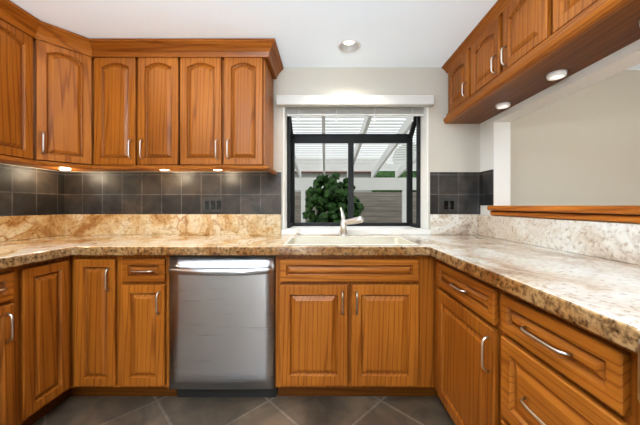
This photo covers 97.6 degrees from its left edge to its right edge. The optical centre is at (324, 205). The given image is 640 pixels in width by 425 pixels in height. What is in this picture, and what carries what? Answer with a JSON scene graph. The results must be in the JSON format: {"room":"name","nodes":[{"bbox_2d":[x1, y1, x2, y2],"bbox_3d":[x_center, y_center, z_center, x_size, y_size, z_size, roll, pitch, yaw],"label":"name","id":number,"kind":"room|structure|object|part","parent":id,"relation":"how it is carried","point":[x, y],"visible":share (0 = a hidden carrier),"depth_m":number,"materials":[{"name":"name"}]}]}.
{"room":"kitchen","nodes":[
{"label":"kitchen","id":0,"kind":"room"},
{"bbox_2d":[0,163,62,215],"bbox_3d":[-2.125,0.020,-0.400,0.150,2.220,5.200,0,0,0],"label":"wall","id":1,"kind":"structure","parent":0,"point":[31,167],"depth_m":1.95,"materials":[{"name":"beige paint"}]},
{"bbox_2d":[0,164,63,215],"bbox_3d":[-2.047,-0.100,1.247,0.006,0.330,1.894,0,0,0],"label":"wall tile","id":2,"kind":"structure","parent":1,"relation":"attached to","point":[24,191],"depth_m":1.94,"materials":[{"name":"grey tile"}]},
{"bbox_2d":[32,387,454,424],"bbox_3d":[0.975,1.180,-0.425,6.450,0.100,5.550,0,0,0],"label":"floor","id":3,"kind":"structure","parent":0,"point":[276,410],"depth_m":1.54,"materials":[{"name":"tile"}]},
{"bbox_2d":[0,256,71,424],"bbox_3d":[-1.719,0.653,0.945,0.656,0.754,1.290,0,0,0],"label":"base cabinet","id":4,"kind":"object","parent":3,"relation":"on","point":[16,302],"depth_m":1.38,"materials":[{"name":"brown wood"}]},
{"bbox_3d":[-1.429,0.362,1.175,0.020,0.125,0.210,0,0,0],"label":"base cabinet","id":5,"kind":"part","parent":4,"relation":"part of","materials":[{"name":"brown wood"}]},
{"bbox_3d":[-1.429,0.727,1.175,0.020,0.567,0.210,0,0,0],"label":"base cabinet","id":6,"kind":"part","parent":4,"relation":"part of","materials":[{"name":"brown wood"}]},
{"bbox_3d":[-1.406,0.543,1.250,0.029,0.136,0.008,0,0,0],"label":"base cabinet","id":7,"kind":"part","parent":4,"relation":"part of","materials":[{"name":"silver metal"}]},
{"bbox_2d":[0,243,71,269],"bbox_3d":[-1.717,0.250,0.914,0.660,0.050,1.230,0,0,0],"label":"countertop","id":8,"kind":"structure","parent":4,"relation":"on","point":[11,254],"depth_m":1.42,"materials":[{"name":"stone"}]},
{"bbox_3d":[-1.429,0.655,1.438,0.020,0.710,0.235,0,0,0],"label":"base cabinet","id":9,"kind":"part","parent":4,"relation":"part of","materials":[{"name":"brown wood"}]},
{"bbox_2d":[20,389,69,424],"bbox_3d":[-1.780,1.080,0.983,0.533,0.100,1.365,0,0,0],"label":"toe kick","id":10,"kind":"object","parent":3,"relation":"on","point":[42,412],"visible":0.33,"depth_m":1.52,"materials":[{"name":"brown wood"}]},
{"bbox_2d":[72,256,168,386],"bbox_3d":[-1.464,0.653,1.870,1.166,0.754,0.655,0,0,0],"label":"base cabinet","id":11,"kind":"object","parent":3,"relation":"on","point":[120,283],"depth_m":1.57,"materials":[{"name":"brown wood"}]},
{"bbox_3d":[-1.290,0.655,1.580,0.218,0.710,0.020,0,0,0],"label":"base cabinet","id":12,"kind":"part","parent":11,"relation":"part of","materials":[{"name":"brown wood"}]},
{"bbox_3d":[-1.211,0.410,1.557,0.008,0.136,0.029,0,0,0],"label":"base cabinet","id":13,"kind":"part","parent":11,"relation":"part of","materials":[{"name":"silver metal"}]},
{"bbox_3d":[-1.021,0.362,1.557,0.136,0.008,0.029,0,0,0],"label":"base cabinet","id":14,"kind":"part","parent":11,"relation":"part of","materials":[{"name":"silver metal"}]},
{"bbox_3d":[-1.021,0.362,1.580,0.240,0.125,0.020,0,0,0],"label":"base cabinet","id":15,"kind":"part","parent":11,"relation":"part of","materials":[{"name":"brown wood"}]},
{"bbox_3d":[-1.021,0.727,1.580,0.240,0.567,0.020,0,0,0],"label":"base cabinet","id":16,"kind":"part","parent":11,"relation":"part of","materials":[{"name":"brown wood"}]},
{"bbox_3d":[-0.931,0.543,1.557,0.008,0.136,0.029,0,0,0],"label":"base cabinet","id":17,"kind":"part","parent":11,"relation":"part of","materials":[{"name":"silver metal"}]},
{"bbox_2d":[70,387,176,395],"bbox_3d":[-1.198,1.080,1.931,0.633,0.100,0.532,0,0,0],"label":"toe kick","id":18,"kind":"object","parent":3,"relation":"on","point":[120,391],"visible":0.21,"depth_m":1.67,"materials":[{"name":"brown wood"}]},
{"bbox_2d":[177,385,276,396],"bbox_3d":[-0.581,1.081,1.665,0.584,0.099,0.020,0,0,0],"label":"toe kick","id":19,"kind":"object","parent":3,"relation":"on","point":[226,392],"visible":0.43,"depth_m":1.66,"materials":[{"name":"grey"}]},
{"bbox_2d":[168,256,275,388],"bbox_3d":[-0.581,0.653,1.845,0.592,0.753,0.690,0,0,0],"label":"dishwasher","id":20,"kind":"object","parent":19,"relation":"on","point":[275,320],"depth_m":1.57,"materials":[{"name":"grey metal"}]},
{"bbox_3d":[-0.581,0.358,1.539,0.576,0.040,0.079,0,0,0],"label":"dishwasher","id":21,"kind":"part","parent":20,"relation":"part of","materials":[{"name":"silver metal"}]},
{"bbox_3d":[-0.581,0.281,1.587,0.588,0.007,0.026,0,0,0],"label":"dishwasher","id":22,"kind":"part","parent":20,"relation":"part of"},
{"bbox_3d":[-0.581,0.656,1.584,0.588,0.743,0.030,0,0,0],"label":"dishwasher","id":23,"kind":"part","parent":20,"relation":"part of","materials":[{"name":"silver metal"}]},
{"bbox_2d":[276,256,433,386],"bbox_3d":[0.170,0.653,1.870,0.901,0.754,0.655,0,0,0],"label":"base cabinet","id":24,"kind":"object","parent":3,"relation":"on","point":[425,283],"depth_m":1.57,"materials":[{"name":"brown wood"}]},
{"bbox_3d":[-0.063,0.727,1.580,0.380,0.567,0.020,0,0,0],"label":"base cabinet","id":25,"kind":"part","parent":24,"relation":"part of","materials":[{"name":"brown wood"}]},
{"bbox_3d":[0.137,0.362,1.580,0.780,0.125,0.020,0,0,0],"label":"base cabinet","id":26,"kind":"part","parent":24,"relation":"part of","materials":[{"name":"brown wood"}]},
{"bbox_3d":[0.177,0.543,1.557,0.008,0.136,0.029,0,0,0],"label":"base cabinet","id":27,"kind":"part","parent":24,"relation":"part of","materials":[{"name":"silver metal"}]},
{"bbox_3d":[0.337,0.727,1.580,0.380,0.567,0.020,0,0,0],"label":"base cabinet","id":28,"kind":"part","parent":24,"relation":"part of","materials":[{"name":"brown wood"}]},
{"bbox_2d":[278,387,437,395],"bbox_3d":[0.207,1.080,1.931,0.976,0.100,0.532,0,0,0],"label":"toe kick","id":29,"kind":"object","parent":3,"relation":"on","point":[357,391],"visible":0.14,"depth_m":1.67,"materials":[{"name":"brown wood"}]},
{"bbox_2d":[437,289,498,424],"bbox_3d":[0.596,0.727,1.248,0.048,0.567,0.503,0,0,0],"label":"door","id":30,"kind":"structure","parent":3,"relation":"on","point":[467,389],"depth_m":1.19,"materials":[{"name":"brown wood"}]},
{"bbox_3d":[0.587,0.543,1.027,0.029,0.136,0.008,0,0,0],"label":"base cabinet","id":31,"kind":"part","parent":30,"relation":"part of","materials":[{"name":"silver metal"}]},
{"bbox_2d":[501,420,509,424],"bbox_3d":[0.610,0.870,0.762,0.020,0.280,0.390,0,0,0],"label":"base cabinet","id":32,"kind":"object","parent":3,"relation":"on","point":[504,422],"visible":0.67,"depth_m":0.94,"materials":[{"name":"brown wood"}]},
{"bbox_2d":[434,258,639,424],"bbox_3d":[0.917,0.653,1.354,0.595,0.754,1.686,0,0,0],"label":"base cabinet","id":33,"kind":"object","parent":3,"relation":"on","point":[633,418],"visible":0.11,"depth_m":0.81,"materials":[{"name":"brown wood"}]},
{"bbox_2d":[0,235,518,255],"bbox_3d":[-0.416,0.250,1.867,3.262,0.050,0.659,0,0,0],"label":"countertop","id":34,"kind":"structure","parent":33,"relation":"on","point":[82,245],"depth_m":1.59,"materials":[{"name":"stone"}]},
{"bbox_2d":[0,214,64,241],"bbox_3d":[-2.032,0.145,1.246,0.024,0.160,1.893,0,0,0],"label":"backsplash","id":35,"kind":"structure","parent":34,"relation":"on","point":[12,228],"depth_m":1.92,"materials":[{"name":"stone"}]},
{"bbox_2d":[65,214,280,234],"bbox_3d":[-1.181,0.145,2.182,1.677,0.160,0.023,0,0,0],"label":"backsplash","id":36,"kind":"structure","parent":34,"relation":"on","point":[172,224],"depth_m":2.17,"materials":[{"name":"stone"}]},
{"bbox_2d":[283,236,417,244],"bbox_3d":[0.150,0.343,1.827,0.784,0.244,0.429,0,0,0],"label":"sink","id":37,"kind":"object","parent":34,"relation":"in","point":[345,240],"visible":0.21,"depth_m":2.03,"materials":[{"name":"beige ceramic"}]},
{"bbox_2d":[340,207,363,235],"bbox_3d":[0.193,0.116,2.051,0.170,0.216,0.130,0,0,0],"label":"faucet","id":38,"kind":"object","parent":34,"relation":"on","point":[345,223],"visible":1,"depth_m":2.06,"materials":[{"name":"silver metal"}]},
{"bbox_2d":[430,214,477,234],"bbox_3d":[1.006,0.145,2.182,0.362,0.160,0.023,0,0,0],"label":"backsplash","id":39,"kind":"structure","parent":34,"relation":"on","point":[453,224],"depth_m":2.17,"materials":[{"name":"stone"}]},
{"bbox_2d":[437,262,498,324],"bbox_3d":[0.596,0.362,1.248,0.048,0.125,0.503,0,0,0],"label":"drawer","id":40,"kind":"object","parent":33,"relation":"attached to","point":[480,298],"depth_m":1.15,"materials":[{"name":"brown wood"}]},
{"bbox_3d":[0.587,0.362,1.248,0.029,0.008,0.136,0,0,0],"label":"base cabinet","id":41,"kind":"part","parent":40,"relation":"part of","materials":[{"name":"silver metal"}]},
{"bbox_2d":[424,243,639,353],"bbox_3d":[0.889,0.250,1.020,0.652,0.050,1.020,0,0,0],"label":"countertop","id":42,"kind":"structure","parent":33,"relation":"on","point":[600,297],"depth_m":0.87,"materials":[{"name":"stone"}]},
{"bbox_2d":[478,215,639,264],"bbox_3d":[1.200,0.147,1.353,0.024,0.154,1.681,0,0,0],"label":"backsplash","id":43,"kind":"structure","parent":42,"relation":"on","point":[619,242],"depth_m":1.34,"materials":[{"name":"stone"}]},
{"bbox_2d":[501,294,630,415],"bbox_3d":[0.596,0.362,0.762,0.048,0.125,0.390,0,0,0],"label":"drawer","id":44,"kind":"object","parent":33,"relation":"attached to","point":[598,368],"depth_m":0.68,"materials":[{"name":"brown wood"}]},
{"bbox_3d":[0.587,0.362,0.762,0.029,0.008,0.167,0,0,0],"label":"base cabinet","id":45,"kind":"part","parent":44,"relation":"part of","materials":[{"name":"silver metal"}]},
{"bbox_2d":[501,336,630,424],"bbox_3d":[0.596,0.577,0.762,0.048,0.267,0.390,0,0,0],"label":"drawer","id":46,"kind":"object","parent":33,"relation":"attached to","point":[552,396],"depth_m":0.78,"materials":[{"name":"brown wood"}]},
{"bbox_3d":[0.587,0.577,0.762,0.029,0.008,0.167,0,0,0],"label":"base cabinet","id":47,"kind":"part","parent":46,"relation":"part of","materials":[{"name":"silver metal"}]},
{"bbox_3d":[0.907,0.682,0.129,0.614,0.895,0.758,0,0,0],"label":"range","id":48,"kind":"object","parent":3,"relation":"on","visible":0},
{"bbox_2d":[638,340,639,402],"bbox_3d":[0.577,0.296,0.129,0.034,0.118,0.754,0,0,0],"label":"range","id":49,"kind":"object","parent":48,"relation":"attached to","point":[639,371],"visible":1,"depth_m":0.50,"materials":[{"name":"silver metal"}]},
{"bbox_2d":[10,0,639,69],"bbox_3d":[0.975,-1.140,-0.425,6.450,0.100,5.550,0,0,0],"label":"ceiling","id":50,"kind":"structure","parent":0,"point":[397,33],"depth_m":1.67,"materials":[{"name":"white paint"}]},
{"bbox_2d":[0,39,95,171],"bbox_3d":[-1.806,-0.678,1.248,0.482,0.816,1.897,0,0,0],"label":"upper cabinet","id":51,"kind":"object","parent":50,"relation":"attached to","point":[34,41],"depth_m":1.82,"materials":[{"name":"brown wood"}]},
{"bbox_2d":[0,19,32,159],"bbox_3d":[-1.735,-0.640,1.507,0.020,0.730,0.300,0,0,0],"label":"door","id":52,"kind":"structure","parent":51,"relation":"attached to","point":[16,92],"depth_m":1.57,"materials":[{"name":"brown wood"}]},
{"bbox_2d":[36,39,91,164],"bbox_3d":[-1.636,-0.640,1.767,0.048,0.730,0.261,0,0,39],"label":"door","id":53,"kind":"structure","parent":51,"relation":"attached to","point":[64,100],"depth_m":1.76,"materials":[{"name":"brown wood"}]},
{"bbox_3d":[-1.693,-0.380,1.681,0.029,0.136,0.008,0,0,39],"label":"upper cabinet","id":54,"kind":"part","parent":53,"relation":"part of","materials":[{"name":"silver metal"}]},
{"bbox_2d":[76,59,272,171],"bbox_3d":[-1.061,-0.678,2.046,1.312,0.816,0.302,0,0,0],"label":"upper cabinet","id":55,"kind":"object","parent":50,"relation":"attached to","point":[267,118],"depth_m":1.97,"materials":[{"name":"brown wood"}]},
{"bbox_2d":[94,57,136,164],"bbox_3d":[-1.409,-0.640,1.885,0.275,0.730,0.020,0,0,0],"label":"door","id":56,"kind":"structure","parent":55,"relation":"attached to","point":[115,104],"depth_m":1.88,"materials":[{"name":"brown wood"}]},
{"bbox_2d":[138,57,179,164],"bbox_3d":[-1.118,-0.640,1.871,0.268,0.730,0.048,0,0,0],"label":"door","id":57,"kind":"structure","parent":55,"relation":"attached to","point":[159,106],"depth_m":1.88,"materials":[{"name":"brown wood"}]},
{"bbox_3d":[-1.224,-0.380,1.862,0.008,0.136,0.029,0,0,0],"label":"upper cabinet","id":58,"kind":"part","parent":57,"relation":"part of","materials":[{"name":"silver metal"}]},
{"bbox_2d":[180,57,221,164],"bbox_3d":[-0.834,-0.640,1.885,0.275,0.730,0.020,0,0,0],"label":"door","id":59,"kind":"structure","parent":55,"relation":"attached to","point":[200,105],"depth_m":1.88,"materials":[{"name":"brown wood"}]},
{"bbox_2d":[224,57,262,164],"bbox_3d":[-0.548,-0.640,1.871,0.256,0.730,0.048,0,0,0],"label":"door","id":60,"kind":"structure","parent":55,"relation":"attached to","point":[243,105],"depth_m":1.88,"materials":[{"name":"brown wood"}]},
{"bbox_3d":[-0.648,-0.380,1.862,0.008,0.136,0.029,0,0,0],"label":"upper cabinet","id":61,"kind":"part","parent":60,"relation":"part of","materials":[{"name":"silver metal"}]},
{"bbox_2d":[333,37,364,54],"bbox_3d":[0.164,-1.087,1.911,0.216,0.005,0.216,0,0,0],"label":"recessed light","id":62,"kind":"object","parent":50,"relation":"in","point":[337,42],"depth_m":1.89,"materials":[{"name":"white paint"}]},
{"bbox_2d":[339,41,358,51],"bbox_3d":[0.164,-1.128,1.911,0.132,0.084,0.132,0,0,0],"label":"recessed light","id":63,"kind":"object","parent":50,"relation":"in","point":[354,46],"depth_m":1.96,"materials":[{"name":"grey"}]},
{"bbox_2d":[273,67,479,229],"bbox_3d":[-0.431,0.020,2.275,3.538,2.220,0.150,0,0,0],"label":"wall","id":64,"kind":"structure","parent":0,"point":[355,80],"depth_m":2.20,"materials":[{"name":"beige paint"}]},
{"bbox_2d":[0,155,276,174],"bbox_3d":[-1.060,-0.258,1.248,1.370,0.026,1.896,0,0,0],"label":"molding","id":65,"kind":"structure","parent":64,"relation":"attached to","point":[144,167],"depth_m":1.87,"materials":[{"name":"brown wood"}]},
{"bbox_2d":[0,0,283,78],"bbox_3d":[-1.035,-1.040,1.248,1.420,0.091,1.896,0,0,0],"label":"crown molding","id":66,"kind":"structure","parent":64,"relation":"attached to","point":[29,24],"depth_m":1.83,"materials":[{"name":"brown wood"}]},
{"bbox_2d":[64,172,280,213],"bbox_3d":[-1.196,-0.100,2.197,1.708,0.330,0.006,0,0,0],"label":"wall tile","id":67,"kind":"structure","parent":64,"relation":"attached to","point":[156,192],"depth_m":2.19,"materials":[{"name":"grey tile"}]},
{"bbox_2d":[202,198,223,211],"bbox_3d":[-0.876,-0.008,2.190,0.168,0.116,0.007,0,0,0],"label":"electrical outlet","id":68,"kind":"object","parent":67,"relation":"attached to","point":[210,200],"depth_m":2.19,"materials":[{"name":"grey plastic"}]},
{"bbox_3d":[-0.922,-0.008,2.187,0.031,0.066,0.002,0,0,0],"label":"electrical outlet","id":69,"kind":"part","parent":68,"relation":"part of","materials":[{"name":"black plastic"}]},
{"bbox_3d":[-0.876,-0.008,2.187,0.031,0.066,0.002,0,0,0],"label":"electrical outlet","id":70,"kind":"part","parent":68,"relation":"part of","materials":[{"name":"black plastic"}]},
{"bbox_3d":[-0.830,-0.008,2.187,0.031,0.066,0.002,0,0,0],"label":"electrical outlet","id":71,"kind":"part","parent":68,"relation":"part of","materials":[{"name":"grey plastic"}]},
{"bbox_2d":[283,107,286,228],"bbox_3d":[-0.324,-0.330,2.276,0.010,1.028,0.149,0,0,0],"label":"window trim","id":72,"kind":"structure","parent":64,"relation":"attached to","point":[284,167],"depth_m":2.21,"materials":[{"name":"white"}]},
{"bbox_2d":[276,95,433,106],"bbox_3d":[0.230,-0.811,2.168,1.210,0.073,0.061,0,0,0],"label":"trim","id":73,"kind":"structure","parent":64,"relation":"attached to","point":[354,100],"depth_m":2.14,"materials":[{"name":"white wood"}]},
{"bbox_2d":[421,107,427,228],"bbox_3d":[0.807,-0.330,2.276,0.010,1.028,0.149,0,0,0],"label":"window frame","id":74,"kind":"structure","parent":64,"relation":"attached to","point":[424,171],"depth_m":2.26,"materials":[{"name":"white"}]},
{"bbox_2d":[430,172,479,213],"bbox_3d":[1.021,-0.100,2.197,0.392,0.330,0.006,0,0,0],"label":"wall tile","id":75,"kind":"structure","parent":64,"relation":"attached to","point":[463,188],"depth_m":2.19,"materials":[{"name":"grey tile"}]},
{"bbox_2d":[441,198,456,211],"bbox_3d":[0.970,-0.008,2.190,0.122,0.116,0.007,0,0,0],"label":"electrical outlet","id":76,"kind":"object","parent":75,"relation":"attached to","point":[448,200],"depth_m":2.19,"materials":[{"name":"grey plastic"}]},
{"bbox_3d":[0.947,-0.008,2.187,0.031,0.066,0.002,0,0,0],"label":"electrical outlet","id":77,"kind":"part","parent":76,"relation":"part of","materials":[{"name":"black plastic"}]},
{"bbox_3d":[0.993,-0.008,2.187,0.031,0.066,0.002,0,0,0],"label":"electrical outlet","id":78,"kind":"part","parent":76,"relation":"part of","materials":[{"name":"black plastic"}]},
{"bbox_2d":[448,49,470,112],"bbox_3d":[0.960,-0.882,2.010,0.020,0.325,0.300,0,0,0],"label":"upper cabinet","id":79,"kind":"object","parent":64,"relation":"attached to","point":[459,72],"visible":0.94,"depth_m":1.98,"materials":[{"name":"brown wood"}]},
{"bbox_2d":[442,0,511,72],"bbox_3d":[0.942,-1.065,0.798,0.056,0.046,2.796,0,0,0],"label":"crown molding","id":80,"kind":"structure","parent":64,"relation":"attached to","point":[495,11],"depth_m":1.71,"materials":[{"name":"brown wood"}]},
{"bbox_2d":[443,0,633,123],"bbox_3d":[0.950,-0.681,0.798,0.041,0.072,2.796,0,0,0],"label":"light rail molding","id":81,"kind":"structure","parent":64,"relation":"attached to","point":[590,17],"depth_m":1.19,"materials":[{"name":"brown wood"}]},
{"bbox_2d":[480,39,639,223],"bbox_3d":[1.278,0.020,0.800,0.120,2.220,2.800,0,0,0],"label":"wall","id":82,"kind":"structure","parent":0,"point":[621,60],"depth_m":1.80,"materials":[{"name":"white paint"}]},
{"bbox_2d":[471,15,502,95],"bbox_3d":[0.946,-0.882,1.680,0.048,0.325,0.300,0,0,0],"label":"door","id":83,"kind":"structure","parent":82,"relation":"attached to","point":[486,45],"depth_m":1.64,"materials":[{"name":"brown wood"}]},
{"bbox_3d":[0.937,-0.788,1.560,0.029,0.108,0.008,0,0,0],"label":"upper cabinet","id":84,"kind":"part","parent":83,"relation":"part of","materials":[{"name":"silver metal"}]},
{"bbox_2d":[480,169,493,204],"bbox_3d":[1.215,-0.135,2.108,0.006,0.260,0.172,0,0,0],"label":"wall tile","id":85,"kind":"structure","parent":82,"relation":"attached to","point":[487,187],"depth_m":2.09,"materials":[{"name":"grey tile"}]},
{"bbox_2d":[501,0,550,70],"bbox_3d":[0.946,-0.882,1.350,0.048,0.325,0.300,0,0,0],"label":"door","id":86,"kind":"structure","parent":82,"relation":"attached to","point":[526,26],"depth_m":1.34,"materials":[{"name":"brown wood"}]},
{"bbox_3d":[0.937,-0.788,1.470,0.029,0.108,0.008,0,0,0],"label":"upper cabinet","id":87,"kind":"part","parent":86,"relation":"part of","materials":[{"name":"silver metal"}]},
{"bbox_2d":[449,0,639,123],"bbox_3d":[1.093,-0.866,0.798,0.245,0.441,2.797,0,0,0],"label":"upper cabinet","id":88,"kind":"object","parent":82,"relation":"attached to","point":[615,32],"visible":0.4,"depth_m":1.22,"materials":[{"name":"brown wood"}]},
{"bbox_2d":[495,102,510,108],"bbox_3d":[1.125,-0.635,1.770,0.082,0.020,0.082,0,0,0],"label":"recessed light","id":89,"kind":"object","parent":88,"relation":"attached to","point":[503,104],"visible":0.85,"depth_m":1.74,"materials":[{"name":"white"}]},
{"bbox_2d":[546,69,567,80],"bbox_3d":[1.125,-0.634,1.360,0.082,0.021,0.082,0,0,0],"label":"recessed light","id":90,"kind":"object","parent":88,"relation":"attached to","point":[557,72],"depth_m":1.34,"materials":[{"name":"white"}]},
{"bbox_3d":[1.125,-0.624,1.360,0.058,0.001,0.058,0,0,0],"label":"recessed ceiling puck light","id":91,"kind":"part","parent":90,"relation":"part of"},
{"bbox_2d":[487,205,639,214],"bbox_3d":[1.266,0.015,0.710,0.205,0.034,2.616,0,0,0],"label":"trim","id":92,"kind":"structure","parent":82,"relation":"on","point":[627,209],"depth_m":1.30,"materials":[{"name":"brown wood"}]},
{"bbox_2d":[490,211,639,223],"bbox_3d":[1.202,0.051,0.710,0.032,0.035,2.616,0,0,0],"label":"trim","id":93,"kind":"structure","parent":82,"relation":"attached to","point":[625,218],"depth_m":1.32,"materials":[{"name":"brown wood"}]},
{"bbox_2d":[553,0,597,33],"bbox_3d":[0.960,-0.882,1.020,0.020,0.325,0.300,0,0,0],"label":"door","id":94,"kind":"structure","parent":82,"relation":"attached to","point":[565,12],"depth_m":1.11,"materials":[{"name":"brown wood"}]},
{"bbox_2d":[510,70,639,214],"bbox_3d":[2.669,0.020,2.300,2.662,2.220,0.100,0,0,0],"label":"wall","id":95,"kind":"structure","parent":0,"point":[580,148],"depth_m":2.25,"materials":[{"name":"beige paint"}]},
{"label":"outside","id":96,"kind":"structure","parent":0,"visible":0},
{"bbox_3d":[1.000,1.505,21.175,30.000,0.150,37.649,0,0,0],"label":"ground","id":97,"kind":"structure","parent":96,"visible":0},
{"bbox_2d":[302,172,363,221],"bbox_3d":[0.165,0.373,5.599,1.238,2.113,0.748,0,0,0],"label":"bush","id":98,"kind":"object","parent":97,"relation":"on","point":[329,201],"depth_m":5.42,"materials":[{"name":"green plant"}]},
{"bbox_2d":[295,173,371,191],"bbox_3d":[-2.900,-0.170,18.500,12.200,3.200,7.000,0,0,0],"label":"building","id":99,"kind":"structure","parent":97,"relation":"on","point":[342,175],"depth_m":15.00,"materials":[{"name":"grey paint"}]},
{"bbox_2d":[295,159,383,172],"bbox_3d":[-2.900,-2.470,18.500,13.200,1.400,7.800,0,0,0],"label":"building","id":100,"kind":"structure","parent":99,"relation":"on","point":[335,167],"depth_m":15.67,"materials":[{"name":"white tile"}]},
{"bbox_2d":[291,116,415,221],"bbox_3d":[0.000,-0.017,4.740,8.800,2.893,4.720,0,0,0],"label":"pergola","id":101,"kind":"object","parent":97,"relation":"on","point":[371,183],"depth_m":5.60,"materials":[{"name":"white wood"}]},
{"bbox_2d":[295,192,415,222],"bbox_3d":[1.000,0.510,8.215,20.000,1.839,0.030,0,0,0],"label":"fence","id":102,"kind":"object","parent":97,"relation":"on","point":[380,214],"depth_m":8.20,"materials":[{"name":"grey wood"}]},
{"bbox_2d":[295,206,415,206],"bbox_3d":[1.000,0.535,8.241,20.000,1.790,0.019,0,0,0],"label":"fence","id":103,"kind":"object","parent":97,"relation":"on","point":[374,206],"depth_m":8.23,"materials":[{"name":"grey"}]},
{"bbox_2d":[372,145,415,191],"bbox_3d":[0.801,-0.981,12.464,15.052,4.823,3.974,0,0,-8],"label":"tree","id":104,"kind":"object","parent":97,"relation":"on","point":[385,174],"depth_m":10.97,"materials":[{"name":"green plant"}]},
{"bbox_3d":[0.241,0.680,2.275,1.143,0.900,0.150,0,0,0],"label":"wall","id":105,"kind":"structure","parent":0,"visible":0},
{"bbox_2d":[285,228,425,229],"bbox_3d":[0.241,0.205,2.274,1.119,0.040,0.148,0,0,0],"label":"window sill","id":106,"kind":"structure","parent":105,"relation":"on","point":[356,229],"depth_m":2.20,"materials":[{"name":"white"}]},
{"bbox_2d":[286,226,414,228],"bbox_3d":[0.241,0.203,2.495,1.143,0.033,0.289,0,0,0],"label":"window frame","id":107,"kind":"structure","parent":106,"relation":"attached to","point":[352,227],"depth_m":2.44,"materials":[{"name":"white"}]},
{"bbox_2d":[293,222,408,225],"bbox_3d":[0.241,0.171,2.620,1.143,0.031,0.040,0,0,0],"label":"window frame","id":108,"kind":"structure","parent":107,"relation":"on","point":[358,224],"depth_m":2.60,"materials":[{"name":"black metal"}]},
{"bbox_2d":[290,142,294,222],"bbox_3d":[-0.307,-0.217,2.620,0.045,0.745,0.040,0,0,0],"label":"window frame","id":109,"kind":"structure","parent":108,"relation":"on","point":[292,182],"depth_m":2.60,"materials":[{"name":"black metal"}]},
{"bbox_2d":[290,134,412,142],"bbox_3d":[0.241,-0.630,2.620,1.143,0.080,0.040,0,0,0],"label":"window frame","id":110,"kind":"structure","parent":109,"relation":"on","point":[347,138],"depth_m":2.60,"materials":[{"name":"black metal"}]},
{"bbox_2d":[348,142,353,218],"bbox_3d":[0.241,-0.217,2.620,0.050,0.745,0.040,0,0,0],"label":"window frame","id":111,"kind":"structure","parent":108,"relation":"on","point":[350,180],"depth_m":2.60,"materials":[{"name":"black metal"}]},
{"bbox_2d":[406,142,412,222],"bbox_3d":[0.790,-0.217,2.620,0.045,0.745,0.040,0,0,0],"label":"window frame","id":112,"kind":"structure","parent":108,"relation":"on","point":[409,182],"depth_m":2.60,"materials":[{"name":"black metal"}]},
{"bbox_2d":[409,223,420,227],"bbox_3d":[0.795,0.171,2.475,0.035,0.031,0.248,0,0,0],"label":"window frame","id":113,"kind":"structure","parent":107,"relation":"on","point":[415,225],"depth_m":2.41,"materials":[{"name":"black metal"}]},
{"bbox_2d":[416,116,420,223],"bbox_3d":[0.795,-0.338,2.368,0.035,0.985,0.034,0,0,0],"label":"window frame","id":114,"kind":"structure","parent":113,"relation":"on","point":[418,169],"depth_m":2.35,"materials":[{"name":"black metal"}]},
{"bbox_2d":[409,116,415,137],"bbox_3d":[0.795,-0.752,2.475,0.035,0.245,0.250,0,0,0],"label":"window frame","id":115,"kind":"structure","parent":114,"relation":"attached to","point":[412,129],"depth_m":2.52,"materials":[{"name":"black metal"}]},
{"bbox_2d":[281,230,430,234],"bbox_3d":[0.241,0.204,2.189,1.165,0.039,0.022,0,0,0],"label":"trim","id":116,"kind":"structure","parent":106,"relation":"attached to","point":[360,232],"depth_m":2.18,"materials":[{"name":"white"}]},
{"bbox_3d":[-0.312,0.170,2.475,0.035,0.031,0.248,0,0,0],"label":"garden window","id":117,"kind":"structure","parent":0,"visible":0},
{"bbox_2d":[287,116,289,223],"bbox_3d":[-0.312,-0.338,2.368,0.035,0.985,0.034,0,0,0],"label":"window frame","id":118,"kind":"structure","parent":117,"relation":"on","point":[288,169],"depth_m":2.35,"materials":[{"name":"black metal"}]},
{"bbox_2d":[290,116,292,137],"bbox_3d":[-0.312,-0.752,2.475,0.035,0.245,0.250,0,0,0],"label":"window frame","id":119,"kind":"structure","parent":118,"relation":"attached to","point":[291,131],"depth_m":2.53,"materials":[{"name":"black metal"}]},
{"bbox_3d":[0.242,-0.826,2.237,1.103,0.032,0.035,0,0,0],"label":"garden window","id":120,"kind":"structure","parent":0,"visible":0},
{"bbox_2d":[287,107,423,121],"bbox_3d":[0.241,-0.740,2.234,1.093,0.140,0.032,0,0,0],"label":"window blind","id":121,"kind":"object","parent":120,"relation":"hanging from","point":[355,111],"visible":0.81,"depth_m":2.23,"materials":[{"name":"white"}]}
]}

